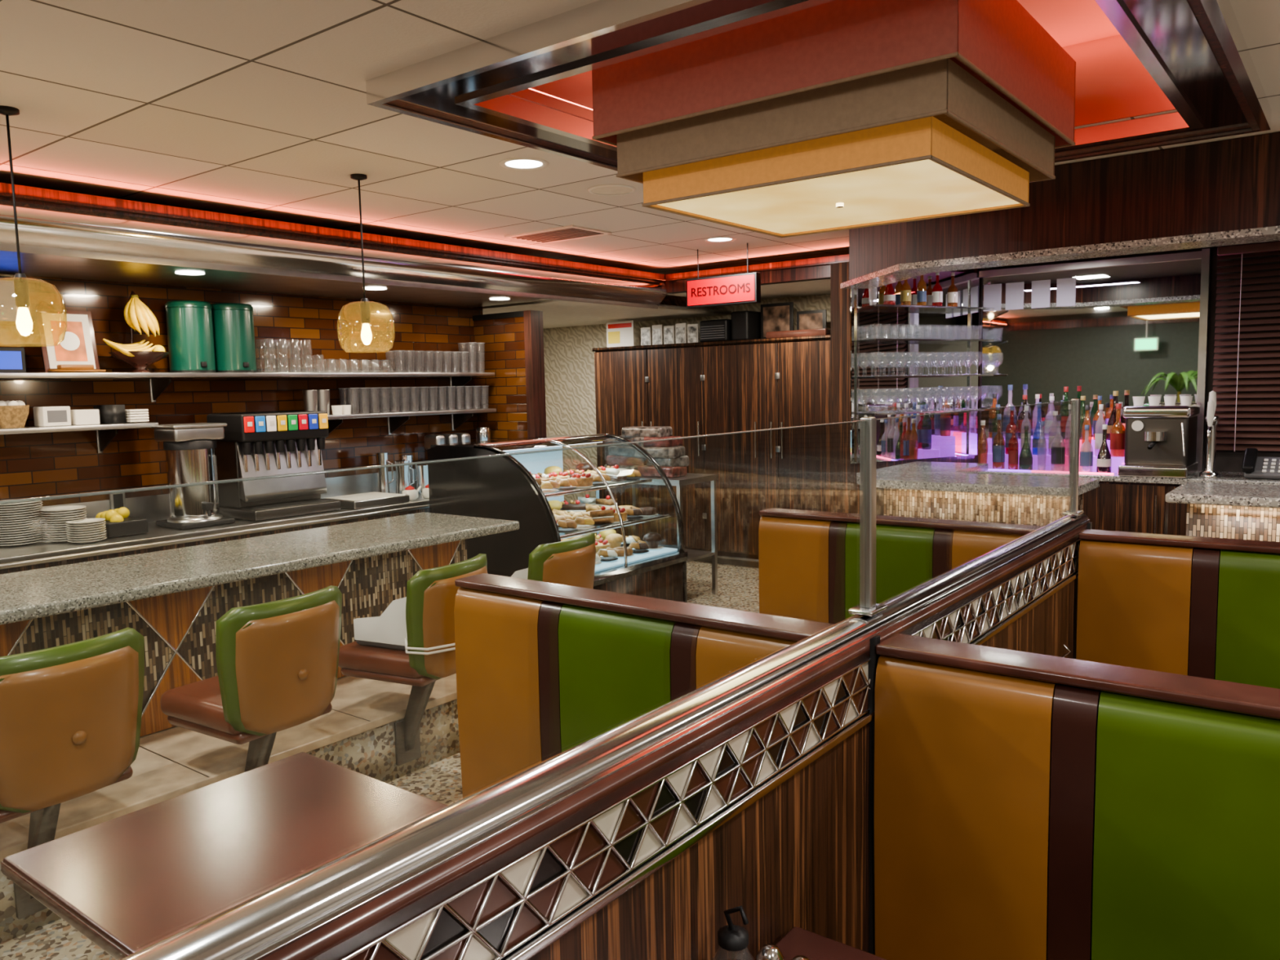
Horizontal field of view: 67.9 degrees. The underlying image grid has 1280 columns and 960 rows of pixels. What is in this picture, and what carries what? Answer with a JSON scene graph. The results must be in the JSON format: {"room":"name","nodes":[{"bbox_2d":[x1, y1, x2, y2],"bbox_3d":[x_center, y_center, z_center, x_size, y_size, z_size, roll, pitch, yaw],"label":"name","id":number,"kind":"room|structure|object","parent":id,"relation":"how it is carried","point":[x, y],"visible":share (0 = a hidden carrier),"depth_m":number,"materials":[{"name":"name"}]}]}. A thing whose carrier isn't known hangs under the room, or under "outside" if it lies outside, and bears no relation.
{"room":"restaurant","nodes":[
{"label":"restaurant","id":0,"kind":"room"},
{"bbox_2d":[0,627,144,919],"bbox_3d":[-1.704,0.849,2.715,0.541,0.840,0.457,3,7,37],"label":"counter chair","id":1,"kind":"object","parent":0,"point":[71,713],"depth_m":2.54,"materials":[{"name":"orange leather"}]},
{"bbox_2d":[0,273,483,506],"bbox_3d":[-3.630,-0.050,4.436,0.150,2.500,7.800,3,7,37],"label":"wall","id":2,"kind":"structure","parent":0,"point":[41,465],"depth_m":5.81,"materials":[{"name":"tile"}]},
{"bbox_2d":[0,275,28,325],"bbox_3d":[-3.281,-0.881,4.644,0.082,0.240,0.500,3,7,37],"label":"wall monitor","id":3,"kind":"object","parent":2,"relation":"attached to","point":[8,308],"visible":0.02,"depth_m":4.74,"materials":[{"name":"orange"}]},
{"bbox_2d":[0,372,496,453],"bbox_3d":[-2.663,-0.384,5.333,0.270,0.430,4.850,3,7,37],"label":"shelf","id":4,"kind":"object","parent":2,"relation":"attached to","point":[158,381],"visible":0.86,"depth_m":5.48,"materials":[{"name":"metal"}]},
{"bbox_2d":[0,346,26,372],"bbox_3d":[-3.237,-0.590,4.681,0.072,0.130,0.360,3,7,37],"label":"screen","id":5,"kind":"object","parent":4,"relation":"on","point":[12,359],"visible":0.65,"depth_m":4.75,"materials":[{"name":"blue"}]},
{"bbox_2d":[0,400,29,428],"bbox_3d":[-3.124,-0.327,4.725,0.160,0.135,0.158,3,7,37],"label":"wicker basket","id":6,"kind":"object","parent":4,"relation":"on","point":[13,414],"visible":1,"depth_m":4.68,"materials":[{"name":"brown wicker"}]},
{"bbox_2d":[32,405,100,426],"bbox_3d":[-2.968,-0.333,4.928,0.121,0.100,0.270,3,7,37],"label":"boxes","id":7,"kind":"object","parent":4,"relation":"on","point":[44,416],"visible":0.99,"depth_m":4.86,"materials":[{"name":"white ceramic"}]},
{"bbox_2d":[35,308,99,372],"bbox_3d":[-2.973,-0.719,4.945,0.079,0.328,0.260,3,7,37],"label":"framed print","id":8,"kind":"object","parent":4,"relation":"on","point":[78,347],"visible":0.92,"depth_m":4.93,"materials":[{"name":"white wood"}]},
{"bbox_2d":[48,364,106,372],"bbox_3d":[-2.893,-0.572,4.887,0.090,0.040,0.240,3,7,37],"label":"wooden tray","id":9,"kind":"object","parent":4,"relation":"on","point":[60,368],"visible":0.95,"depth_m":4.85,"materials":[{"name":"brown wood"}]},
{"bbox_2d":[93,404,149,424],"bbox_3d":[-2.801,-0.357,5.138,0.170,0.100,0.210,3,7,37],"label":"stacked plates","id":10,"kind":"object","parent":4,"relation":"on","point":[108,414],"visible":1,"depth_m":5.08,"materials":[{"name":"black ceramic"}]},
{"bbox_2d":[102,290,169,372],"bbox_3d":[-2.742,-0.807,5.176,0.300,0.446,0.318,3,7,37],"label":"bowl","id":11,"kind":"object","parent":4,"relation":"on","point":[139,355],"visible":0.98,"depth_m":5.13,"materials":[{"name":"yellow food"}]},
{"bbox_2d":[164,300,216,372],"bbox_3d":[-2.560,-0.813,5.427,0.256,0.402,0.242,3,7,37],"label":"canister","id":12,"kind":"object","parent":4,"relation":"on","point":[189,323],"visible":0.85,"depth_m":5.33,"materials":[{"name":"green metal"}]},
{"bbox_2d":[210,302,257,372],"bbox_3d":[-2.405,-0.836,5.628,0.256,0.402,0.242,3,7,37],"label":"canister","id":13,"kind":"object","parent":4,"relation":"on","point":[233,332],"visible":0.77,"depth_m":5.53,"materials":[{"name":"green metal"}]},
{"bbox_2d":[302,346,328,372],"label":"glasses","id":14,"kind":"object","parent":4,"relation":"on","point":[312,359],"depth_m":6.05,"materials":[{"name":"clear glass"}]},
{"bbox_2d":[302,389,351,415],"bbox_3d":[-2.007,-0.497,6.095,0.305,0.162,0.121,-5,7,-35],"label":"tumblers","id":15,"kind":"object","parent":4,"relation":"on","point":[313,400],"visible":0.88,"depth_m":6.05,"materials":[{"name":"silver metal"}]},
{"bbox_2d":[339,387,384,413],"label":"plastic cups","id":16,"kind":"object","parent":4,"relation":"on","point":[340,388],"depth_m":6.31,"materials":[{"name":"grey"}]},
{"bbox_2d":[357,359,382,369],"label":"glasses","id":17,"kind":"object","parent":4,"relation":"on","point":[359,359],"depth_m":6.34,"materials":[{"name":"clear glass"}]},
{"bbox_2d":[383,386,430,412],"label":"plastic cups","id":18,"kind":"object","parent":4,"relation":"on","point":[389,393],"depth_m":6.57,"materials":[{"name":"grey"}]},
{"bbox_2d":[385,347,468,372],"label":"plastic cups","id":19,"kind":"object","parent":4,"relation":"on","point":[450,352],"depth_m":6.71,"materials":[{"name":"grey"}]},
{"bbox_2d":[435,386,480,398],"label":"plastic cups","id":20,"kind":"object","parent":4,"relation":"on","point":[436,386],"depth_m":6.94,"materials":[{"name":"grey"}]},
{"bbox_2d":[457,342,484,367],"label":"plastic cups","id":21,"kind":"object","parent":4,"relation":"on","point":[468,343],"depth_m":7.07,"materials":[{"name":"grey"}]},
{"bbox_2d":[160,585,342,772],"bbox_3d":[-1.296,0.789,3.246,0.544,0.840,0.459,3,7,37],"label":"counter chair","id":22,"kind":"object","parent":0,"point":[277,661],"depth_m":3.04,"materials":[{"name":"orange leather"}]},
{"bbox_2d":[0,560,759,959],"bbox_3d":[-0.264,1.279,3.452,9.700,0.100,10.100,3,7,37],"label":"floor","id":23,"kind":"structure","parent":0,"point":[738,586],"depth_m":3.81,"materials":[{"name":"stone"}]},
{"bbox_2d":[0,468,430,574],"bbox_3d":[-3.281,0.711,4.286,0.630,1.000,7.450,3,7,37],"label":"countertop","id":24,"kind":"structure","parent":23,"relation":"on","point":[41,554],"depth_m":5.17,"materials":[{"name":"metal"}]},
{"bbox_2d":[0,498,106,546],"bbox_3d":[-2.918,0.203,4.701,0.535,0.210,0.267,-2,6,-10],"label":"stacks","id":25,"kind":"object","parent":24,"relation":"on","point":[24,522],"visible":1,"depth_m":4.66,"materials":[{"name":"white ceramic"}]},
{"bbox_2d":[108,489,125,509],"bbox_3d":[-2.882,0.117,5.248,0.017,0.120,0.080,3,7,37],"label":"power outlet","id":26,"kind":"object","parent":24,"relation":"attached to","point":[117,500],"visible":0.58,"depth_m":5.24,"materials":[{"name":"metal"}]},
{"bbox_2d":[95,506,148,537],"bbox_3d":[-2.720,0.213,4.944,0.260,0.135,0.200,3,7,37],"label":"tray","id":27,"kind":"object","parent":24,"relation":"on","point":[118,522],"visible":0.91,"depth_m":4.87,"materials":[{"name":"black plastic"}]},
{"bbox_2d":[151,422,235,529],"bbox_3d":[-2.450,-0.030,5.216,0.319,0.555,0.300,3,7,37],"label":"urn","id":28,"kind":"object","parent":24,"relation":"on","point":[189,449],"visible":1,"depth_m":5.12,"materials":[{"name":"silver metal"}]},
{"bbox_2d":[206,411,340,521],"bbox_3d":[-2.170,-0.100,5.651,0.470,0.600,0.560,3,7,37],"label":"dispenser","id":29,"kind":"object","parent":24,"relation":"on","point":[258,445],"visible":0.98,"depth_m":5.51,"materials":[{"name":"grey metal"}]},
{"bbox_2d":[320,491,409,509],"bbox_3d":[-1.747,0.128,6.048,0.360,0.052,0.420,3,7,37],"label":"lid","id":30,"kind":"object","parent":24,"relation":"on","point":[362,500],"visible":0.82,"depth_m":5.95,"materials":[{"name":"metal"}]},
{"bbox_2d":[375,452,428,494],"bbox_3d":[-1.600,-0.046,6.520,0.200,0.300,0.397,3,7,37],"label":"pitchers","id":31,"kind":"object","parent":24,"relation":"on","point":[404,473],"visible":0.73,"depth_m":6.43,"materials":[{"name":"silver metal"}]},
{"bbox_2d":[401,484,429,500],"bbox_3d":[-1.442,0.074,6.307,0.301,0.095,0.109,-7,8,-45],"label":"teapots","id":32,"kind":"object","parent":24,"relation":"on","point":[413,494],"visible":0.68,"depth_m":6.22,"materials":[{"name":"white ceramic"}]},
{"bbox_2d":[423,432,470,449],"bbox_3d":[-1.381,-0.134,6.877,0.174,0.398,0.330,3,7,37],"label":"shakers","id":33,"kind":"object","parent":24,"relation":"on","point":[455,437],"visible":0.24,"depth_m":6.80,"materials":[{"name":"grey metal"}]},
{"bbox_2d":[475,426,490,441],"bbox_3d":[-1.187,-0.181,7.134,0.165,0.433,0.130,3,7,37],"label":"shaker","id":34,"kind":"object","parent":24,"relation":"on","point":[482,433],"visible":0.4,"depth_m":7.05,"materials":[{"name":"silver metal"}]},
{"bbox_2d":[0,751,447,959],"bbox_3d":[-0.486,1.036,1.607,1.139,0.750,0.604,3,7,37],"label":"table","id":35,"kind":"object","parent":23,"relation":"on","point":[126,882],"visible":0.33,"depth_m":1.70,"materials":[{"name":"brown wood"}]},
{"bbox_2d":[0,673,460,943],"bbox_3d":[-2.354,1.212,2.640,0.760,0.281,5.890,3,7,37],"label":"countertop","id":36,"kind":"structure","parent":23,"relation":"on","point":[357,735],"depth_m":3.52,"materials":[{"name":"beige tile"}]},
{"bbox_2d":[0,511,519,736],"bbox_3d":[-2.643,0.755,2.742,0.740,0.618,5.780,3,7,37],"label":"countertop","id":37,"kind":"structure","parent":36,"relation":"on","point":[175,598],"depth_m":3.75,"materials":[{"name":"stone"}]},
{"bbox_2d":[426,433,687,602],"bbox_3d":[-0.521,0.336,6.381,1.160,1.226,1.278,3,7,37],"label":"display case","id":38,"kind":"object","parent":23,"relation":"on","point":[500,486],"visible":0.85,"depth_m":6.01,"materials":[{"name":"black"}]},
{"bbox_2d":[529,462,663,564],"bbox_3d":[-0.470,0.214,6.329,0.766,0.591,1.181,3,7,37],"label":"pastries","id":39,"kind":"object","parent":38,"relation":"in","point":[587,512],"visible":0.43,"depth_m":6.40,"materials":[{"name":"baked dough"},{"name":"cream"},{"name":"fruit"}]},
{"bbox_2d":[120,513,1092,959],"bbox_3d":[0.047,0.861,1.276,0.090,1.139,4.322,3,7,37],"label":"divider","id":40,"kind":"object","parent":23,"relation":"on","point":[752,788],"visible":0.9,"depth_m":1.20,"materials":[{"name":"brown wood"}]},
{"bbox_2d":[1,398,1084,950],"bbox_3d":[0.206,0.092,1.432,0.046,0.348,3.695,3,7,37],"label":"screen","id":41,"kind":"object","parent":40,"relation":"on","point":[868,606],"visible":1,"depth_m":1.69,"materials":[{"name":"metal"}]},
{"bbox_2d":[453,573,834,798],"bbox_3d":[-0.017,0.803,2.071,0.976,1.104,0.995,3,7,37],"label":"bench","id":42,"kind":"object","parent":23,"relation":"on","point":[543,668],"visible":0.38,"depth_m":2.07,"materials":[{"name":"orange leather"}]},
{"bbox_2d":[595,472,718,594],"bbox_3d":[0.118,0.412,7.140,0.800,0.900,0.500,3,7,37],"label":"stand","id":43,"kind":"object","parent":23,"relation":"on","point":[690,478],"visible":0.4,"depth_m":7.05,"materials":[{"name":"metal"}]},
{"bbox_2d":[604,426,688,478],"bbox_3d":[0.083,-0.221,7.133,0.660,0.362,0.445,3,7,37],"label":"bags","id":44,"kind":"object","parent":43,"relation":"on","point":[669,454],"visible":0.89,"depth_m":6.94},
{"bbox_2d":[591,334,831,568],"bbox_3d":[0.783,-0.241,8.394,2.680,1.930,0.537,3,7,37],"label":"tall cabinet","id":45,"kind":"object","parent":23,"relation":"on","point":[701,388],"visible":0.66,"depth_m":8.11,"materials":[{"name":"brown wood"}]},
{"bbox_2d":[606,320,634,347],"bbox_3d":[-0.185,-1.356,8.864,0.320,0.240,0.012,3,7,37],"label":"poster","id":46,"kind":"object","parent":45,"relation":"on","point":[619,334],"visible":0.88,"depth_m":8.86,"materials":[{"name":"white paper"}]},
{"bbox_2d":[699,310,760,342],"bbox_3d":[0.804,-1.324,8.256,0.470,0.250,0.355,3,7,37],"label":"receipt printer","id":47,"kind":"object","parent":45,"relation":"on","point":[743,325],"visible":0.73,"depth_m":8.11,"materials":[{"name":"black plastic"}]},
{"bbox_2d":[760,302,831,338],"bbox_3d":[1.369,-1.308,7.712,0.970,0.300,0.170,3,7,37],"label":"framed photographs","id":48,"kind":"object","parent":45,"relation":"on","point":[776,319],"visible":0.62,"depth_m":7.85,"materials":[{"name":"black"}]},
{"bbox_2d":[775,926,887,959],"bbox_3d":[0.506,1.087,0.861,1.154,0.750,0.624,3,7,37],"label":"table","id":49,"kind":"object","parent":23,"relation":"on","point":[797,941],"visible":1,"depth_m":1.35,"materials":[{"name":"brown wood"}]},
{"bbox_2d":[711,905,755,959],"bbox_3d":[0.120,0.612,1.225,0.058,0.141,0.058,3,7,37],"label":"dispenser","id":50,"kind":"object","parent":49,"relation":"on","point":[731,937],"visible":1,"depth_m":1.21,"materials":[{"name":"brown"}]},
{"bbox_2d":[755,943,808,959],"bbox_3d":[0.185,0.640,1.210,0.084,0.085,0.040,3,7,37],"label":"salt","id":51,"kind":"object","parent":49,"relation":"on","point":[768,951],"visible":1,"depth_m":1.21,"materials":[{"name":"silver metal"}]},
{"bbox_2d":[758,507,1042,624],"bbox_3d":[0.852,0.675,3.200,0.976,1.104,0.995,3,7,37],"label":"bench","id":52,"kind":"object","parent":23,"relation":"on","point":[809,560],"visible":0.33,"depth_m":3.21,"materials":[{"name":"orange leather"}]},
{"bbox_2d":[856,461,1099,526],"bbox_3d":[1.805,0.494,5.034,1.160,1.070,1.150,3,7,37],"label":"countertop","id":53,"kind":"structure","parent":23,"relation":"on","point":[948,491],"depth_m":4.62,"materials":[{"name":"stone"}]},
{"bbox_2d":[874,633,1279,959],"bbox_3d":[0.846,0.848,1.412,1.018,1.104,0.995,3,7,37],"label":"bench","id":54,"kind":"object","parent":23,"relation":"on","point":[1028,806],"visible":1,"depth_m":1.46,"materials":[{"name":"orange leather"}]},
{"bbox_2d":[979,468,1279,535],"bbox_3d":[3.898,0.507,4.799,4.490,1.000,0.520,3,7,37],"label":"bar cabinet","id":55,"kind":"object","parent":23,"relation":"on","point":[1119,503],"visible":0.09,"depth_m":5.33,"materials":[{"name":"wood"}]},
{"bbox_2d":[977,384,1124,474],"bbox_3d":[2.497,-0.321,5.771,0.817,0.520,0.330,3,7,37],"label":"display","id":56,"kind":"object","parent":55,"relation":"on","point":[1104,454],"visible":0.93,"depth_m":5.76,"materials":[{"name":"colored glass"},{"name":"pink acrylic"}]},
{"bbox_2d":[1118,395,1199,478],"bbox_3d":[2.918,-0.249,5.352,0.340,0.440,0.522,3,7,37],"label":"espresso machine","id":57,"kind":"object","parent":55,"relation":"on","point":[1161,439],"visible":1,"depth_m":5.27,"materials":[{"name":"grey metal"}]},
{"bbox_2d":[1199,391,1220,478],"bbox_3d":[3.082,-0.247,5.138,0.100,0.470,0.160,3,7,37],"label":"tap tower","id":58,"kind":"object","parent":55,"relation":"on","point":[1211,420],"visible":1,"depth_m":5.14,"materials":[{"name":"silver metal"}]},
{"bbox_2d":[1241,448,1279,479],"bbox_3d":[3.335,-0.087,5.060,0.210,0.157,0.245,3,7,37],"label":"desk telephone","id":59,"kind":"object","parent":55,"relation":"on","point":[1253,466],"visible":1,"depth_m":5.03,"materials":[{"name":"grey plastic"}]},
{"bbox_2d":[1075,528,1279,688],"bbox_3d":[1.715,0.720,2.540,1.018,1.104,0.995,3,7,37],"label":"bench","id":60,"kind":"object","parent":23,"relation":"on","point":[1206,607],"visible":0.37,"depth_m":2.61,"materials":[{"name":"orange leather"}]},
{"bbox_2d":[1164,481,1279,542],"bbox_3d":[3.579,0.628,3.252,3.110,1.070,0.530,3,7,37],"label":"countertop","id":61,"kind":"structure","parent":23,"relation":"on","point":[1250,512],"depth_m":3.92,"materials":[{"name":"stone"}]},
{"bbox_3d":[1.381,0.958,1.997,1.154,0.750,0.624,3,7,37],"label":"table","id":62,"kind":"object","parent":23,"relation":"on","visible":0},
{"bbox_2d":[1062,644,1071,657],"bbox_3d":[1.089,0.482,2.447,0.064,0.122,0.062,3,7,37],"label":"stand","id":63,"kind":"object","parent":62,"relation":"on","point":[1064,646],"visible":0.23,"depth_m":2.44,"materials":[{"name":"silver metal"}]},
{"bbox_2d":[337,553,487,765],"bbox_3d":[-0.882,0.727,3.795,0.562,0.840,0.501,3,7,37],"label":"counter chair","id":64,"kind":"object","parent":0,"point":[431,593],"depth_m":3.57,"materials":[{"name":"orange leather"}]},
{"bbox_2d":[353,596,455,654],"bbox_3d":[-0.848,0.524,3.744,0.467,0.228,0.489,1,6,26],"label":"seat","id":65,"kind":"object","parent":64,"relation":"on","point":[388,630],"visible":0.38,"depth_m":3.62,"materials":[{"name":"white leather"}]},
{"bbox_2d":[0,200,830,328],"bbox_3d":[-2.369,-1.144,4.792,4.310,0.195,9.890,3,7,37],"label":"ceiling","id":66,"kind":"structure","parent":0,"point":[55,242],"depth_m":5.22,"materials":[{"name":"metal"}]},
{"bbox_2d":[175,271,204,275],"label":"puck light","id":67,"kind":"object","parent":66,"relation":"attached to","point":[202,273],"depth_m":4.90,"materials":[{"name":"white plastic"}]},
{"bbox_2d":[364,288,386,290],"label":"puck light","id":68,"kind":"object","parent":66,"relation":"attached to","point":[375,289],"depth_m":5.81,"materials":[{"name":"white plastic"}]},
{"bbox_2d":[0,182,848,293],"bbox_3d":[-1.713,-1.140,3.623,1.990,0.145,8.840,3,7,37],"label":"ceiling trim","id":69,"kind":"structure","parent":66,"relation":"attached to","point":[812,268],"depth_m":5.40,"materials":[{"name":"black"}]},
{"bbox_2d":[490,298,509,300],"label":"puck light","id":70,"kind":"object","parent":66,"relation":"attached to","point":[491,299],"depth_m":6.62,"materials":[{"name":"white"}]},
{"bbox_2d":[472,310,546,439],"bbox_3d":[-0.981,-0.194,7.259,0.620,2.130,0.130,3,7,37],"label":"wall partition","id":71,"kind":"structure","parent":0,"point":[513,348],"depth_m":7.11,"materials":[{"name":"tile"}]},
{"bbox_2d":[527,532,595,589],"bbox_3d":[-0.472,0.667,4.321,0.551,0.840,0.474,3,7,37],"label":"counter chair","id":72,"kind":"object","parent":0,"point":[571,562],"depth_m":4.07,"materials":[{"name":"orange leather"}]},
{"bbox_2d":[511,568,528,579],"bbox_3d":[-0.444,0.465,4.269,0.467,0.228,0.489,2,6,31],"label":"seat","id":73,"kind":"object","parent":72,"relation":"on","point":[522,574],"visible":0.02,"depth_m":4.11,"materials":[{"name":"white leather"}]},
{"bbox_2d":[0,0,1279,278],"bbox_3d":[-0.322,-1.432,3.190,9.700,0.350,10.100,3,7,37],"label":"ceiling","id":74,"kind":"structure","parent":0,"point":[255,108],"depth_m":3.42,"materials":[{"name":"tile"}]},
{"bbox_2d":[0,105,66,344],"bbox_3d":[-2.057,-0.830,3.137,0.248,0.765,0.248,3,7,37],"label":"pendant light","id":75,"kind":"object","parent":74,"relation":"hanging from","point":[24,322],"visible":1,"depth_m":3.14,"materials":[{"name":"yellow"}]},
{"bbox_2d":[336,173,395,352],"bbox_3d":[-1.220,-0.950,4.190,0.248,0.765,0.248,3,7,37],"label":"pendant light","id":76,"kind":"object","parent":74,"relation":"hanging from","point":[366,334],"visible":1,"depth_m":4.19,"materials":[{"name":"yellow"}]},
{"bbox_2d":[498,157,548,170],"bbox_3d":[-0.488,-1.328,4.001,0.210,0.006,0.210,3,7,37],"label":"recessed light","id":77,"kind":"object","parent":74,"relation":"in","point":[518,163],"visible":1,"depth_m":4.00,"materials":[{"name":"white plastic"}]},
{"bbox_2d":[504,225,611,244],"bbox_3d":[-0.504,-1.502,5.831,0.560,0.012,0.360,3,7,37],"label":"ceiling air vent","id":78,"kind":"object","parent":74,"relation":"in","point":[569,232],"depth_m":5.79,"materials":[{"name":"white metal"}]},
{"bbox_2d":[587,184,635,195],"bbox_3d":[-0.135,-1.388,4.559,0.230,0.007,0.230,3,7,37],"label":"ceiling speaker","id":79,"kind":"object","parent":74,"relation":"in","point":[606,189],"depth_m":4.55},
{"bbox_2d":[703,236,736,242],"bbox_3d":[0.519,-1.561,6.177,0.210,0.006,0.210,3,7,37],"label":"recessed light","id":80,"kind":"object","parent":74,"relation":"in","point":[717,239],"visible":1,"depth_m":6.18,"materials":[{"name":"white plastic"}]},
{"bbox_2d":[686,243,760,308],"bbox_3d":[0.562,-1.395,6.501,0.570,0.400,0.068,3,7,37],"label":"restroom sign","id":81,"kind":"object","parent":74,"relation":"hanging from","point":[740,288],"visible":1,"depth_m":6.47,"materials":[{"name":"red plastic"}]},
{"bbox_2d":[365,0,1271,170],"bbox_3d":[0.719,-1.391,3.154,2.144,0.370,2.324,3,7,37],"label":"trim","id":82,"kind":"structure","parent":74,"relation":"attached to","point":[530,86],"depth_m":2.82,"materials":[{"name":"brown wood"}]},
{"bbox_2d":[591,0,1075,237],"bbox_3d":[0.616,-1.195,2.900,1.086,0.706,1.086,3,7,37],"label":"lamp","id":83,"kind":"object","parent":82,"relation":"hanging from","point":[837,115],"visible":0.98,"depth_m":2.56,"materials":[{"name":"beige"}]},
{"bbox_2d":[848,132,1279,280],"bbox_3d":[3.010,-1.200,3.800,4.910,0.368,0.670,3,7,37],"label":"header","id":84,"kind":"object","parent":74,"relation":"attached to","point":[1233,184],"visible":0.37,"depth_m":4.11,"materials":[{"name":"brown wood"}]},
{"bbox_2d":[543,293,831,535],"bbox_3d":[0.722,-0.568,8.820,4.400,2.500,0.100,3,7,37],"label":"wall","id":85,"kind":"structure","parent":0,"point":[569,355],"depth_m":9.74,"materials":[{"name":"paint"}]},
{"bbox_2d":[830,262,981,513],"bbox_3d":[1.720,-0.218,6.127,0.600,2.280,1.000,3,7,37],"label":"wall","id":86,"kind":"structure","parent":0,"point":[845,491],"depth_m":5.86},
{"bbox_2d":[1017,0,1119,47],"bbox_3d":[0.708,-1.595,3.133,1.790,0.040,1.950,3,7,37],"label":"ceiling","id":87,"kind":"structure","parent":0,"point":[1068,22],"depth_m":3.33,"materials":[{"name":"paint"}]},
{"bbox_2d":[978,242,1279,471],"bbox_3d":[3.886,-0.280,5.149,5.100,2.500,0.100,3,7,37],"label":"wall","id":88,"kind":"structure","parent":0,"point":[1224,462],"depth_m":5.53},
{"bbox_2d":[850,271,980,463],"bbox_3d":[1.759,-0.726,6.024,1.080,1.190,0.010,-4,6,-28],"label":"mirror","id":89,"kind":"object","parent":88,"relation":"attached to","point":[940,434],"visible":0.79,"depth_m":6.02,"materials":[{"name":"white"}]},
{"bbox_2d":[855,280,994,462],"bbox_3d":[1.779,-0.697,5.925,0.980,1.130,0.188,-4,6,-28],"label":"shelf","id":90,"kind":"object","parent":89,"relation":"attached to","point":[970,308],"visible":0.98,"depth_m":5.84,"materials":[{"name":"silver metal"}]},
{"bbox_2d":[883,283,895,304],"bbox_3d":[1.476,-1.116,5.723,0.091,0.122,0.071,-4,6,-28],"label":"liquor bottles","id":91,"kind":"object","parent":90,"relation":"on","point":[889,296],"depth_m":5.72,"materials":[{"name":"red glass"}]},
{"bbox_2d":[900,284,911,302],"bbox_3d":[1.590,-1.131,5.783,0.080,0.099,0.071,-4,6,-28],"label":"liquor bottles","id":92,"kind":"object","parent":90,"relation":"on","point":[905,295],"depth_m":5.77,"materials":[{"name":"beige"}]},
{"bbox_2d":[860,324,982,412],"bbox_3d":[1.761,-0.695,5.917,0.505,0.530,0.869,3,7,37],"label":"stemware","id":93,"kind":"object","parent":90,"relation":"on","point":[881,324],"depth_m":5.85,"materials":[{"name":"clear glass"}]},
{"bbox_2d":[916,281,926,306],"bbox_3d":[1.705,-1.140,5.844,0.075,0.141,0.071,-4,6,-28],"label":"liquor bottles","id":94,"kind":"object","parent":90,"relation":"on","point":[921,295],"depth_m":5.84,"materials":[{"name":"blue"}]},
{"bbox_2d":[932,271,942,306],"bbox_3d":[1.821,-1.182,5.903,0.083,0.205,0.071,-4,6,-28],"label":"liquor bottles","id":95,"kind":"object","parent":90,"relation":"on","point":[937,291],"depth_m":5.90,"materials":[{"name":"red glass"}]},
{"bbox_2d":[946,286,958,303],"bbox_3d":[1.935,-1.157,5.967,0.092,0.102,0.071,-4,6,-28],"label":"liquor bottles","id":96,"kind":"object","parent":90,"relation":"on","point":[952,297],"depth_m":5.96,"materials":[{"name":"beige"}]},
{"bbox_2d":[978,248,1211,471],"bbox_3d":[2.749,-0.713,5.874,1.300,1.270,0.060,3,7,37],"label":"mirror","id":97,"kind":"object","parent":88,"relation":"attached to","point":[1135,326],"visible":0.79,"depth_m":5.80,"materials":[{"name":"white mirror"}]},
{"bbox_2d":[983,277,1075,311],"bbox_3d":[2.466,-1.175,6.041,0.560,0.170,0.006,3,7,37],"label":"sheets","id":98,"kind":"object","parent":97,"relation":"attached to","point":[1065,287],"visible":1,"depth_m":6.02,"materials":[{"name":"grey paper"}]},
{"bbox_2d":[1207,248,1279,454],"bbox_3d":[4.516,-0.673,4.546,3.100,1.170,0.015,3,7,37],"label":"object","id":99,"kind":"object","parent":88,"relation":"in","point":[1214,287],"depth_m":5.39,"materials":[{"name":"brown wood"}]},
{"bbox_2d":[1212,240,1279,451],"bbox_3d":[4.473,-0.678,4.506,3.020,1.150,0.070,3,7,37],"label":"window blinds","id":100,"kind":"object","parent":99,"relation":"attached to","point":[1270,248],"visible":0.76,"depth_m":5.32,"materials":[{"name":"brown wood"}]},
{"bbox_2d":[982,240,1277,268],"bbox_3d":[3.368,-1.240,4.331,4.990,0.030,1.630,3,7,37],"label":"ceiling","id":101,"kind":"structure","parent":0,"point":[1273,241],"depth_m":5.65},
{"bbox_3d":[3.520,0.186,0.416,0.100,2.500,10.100,3,7,37],"label":"wall","id":102,"kind":"structure","parent":0,"visible":0},
{"bbox_2d":[840,226,1279,288],"bbox_3d":[2.994,-1.004,3.841,4.970,0.030,0.760,3,7,37],"label":"trim","id":103,"kind":"structure","parent":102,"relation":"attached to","point":[900,272],"depth_m":4.26,"materials":[{"name":"grey stone"}]}
]}

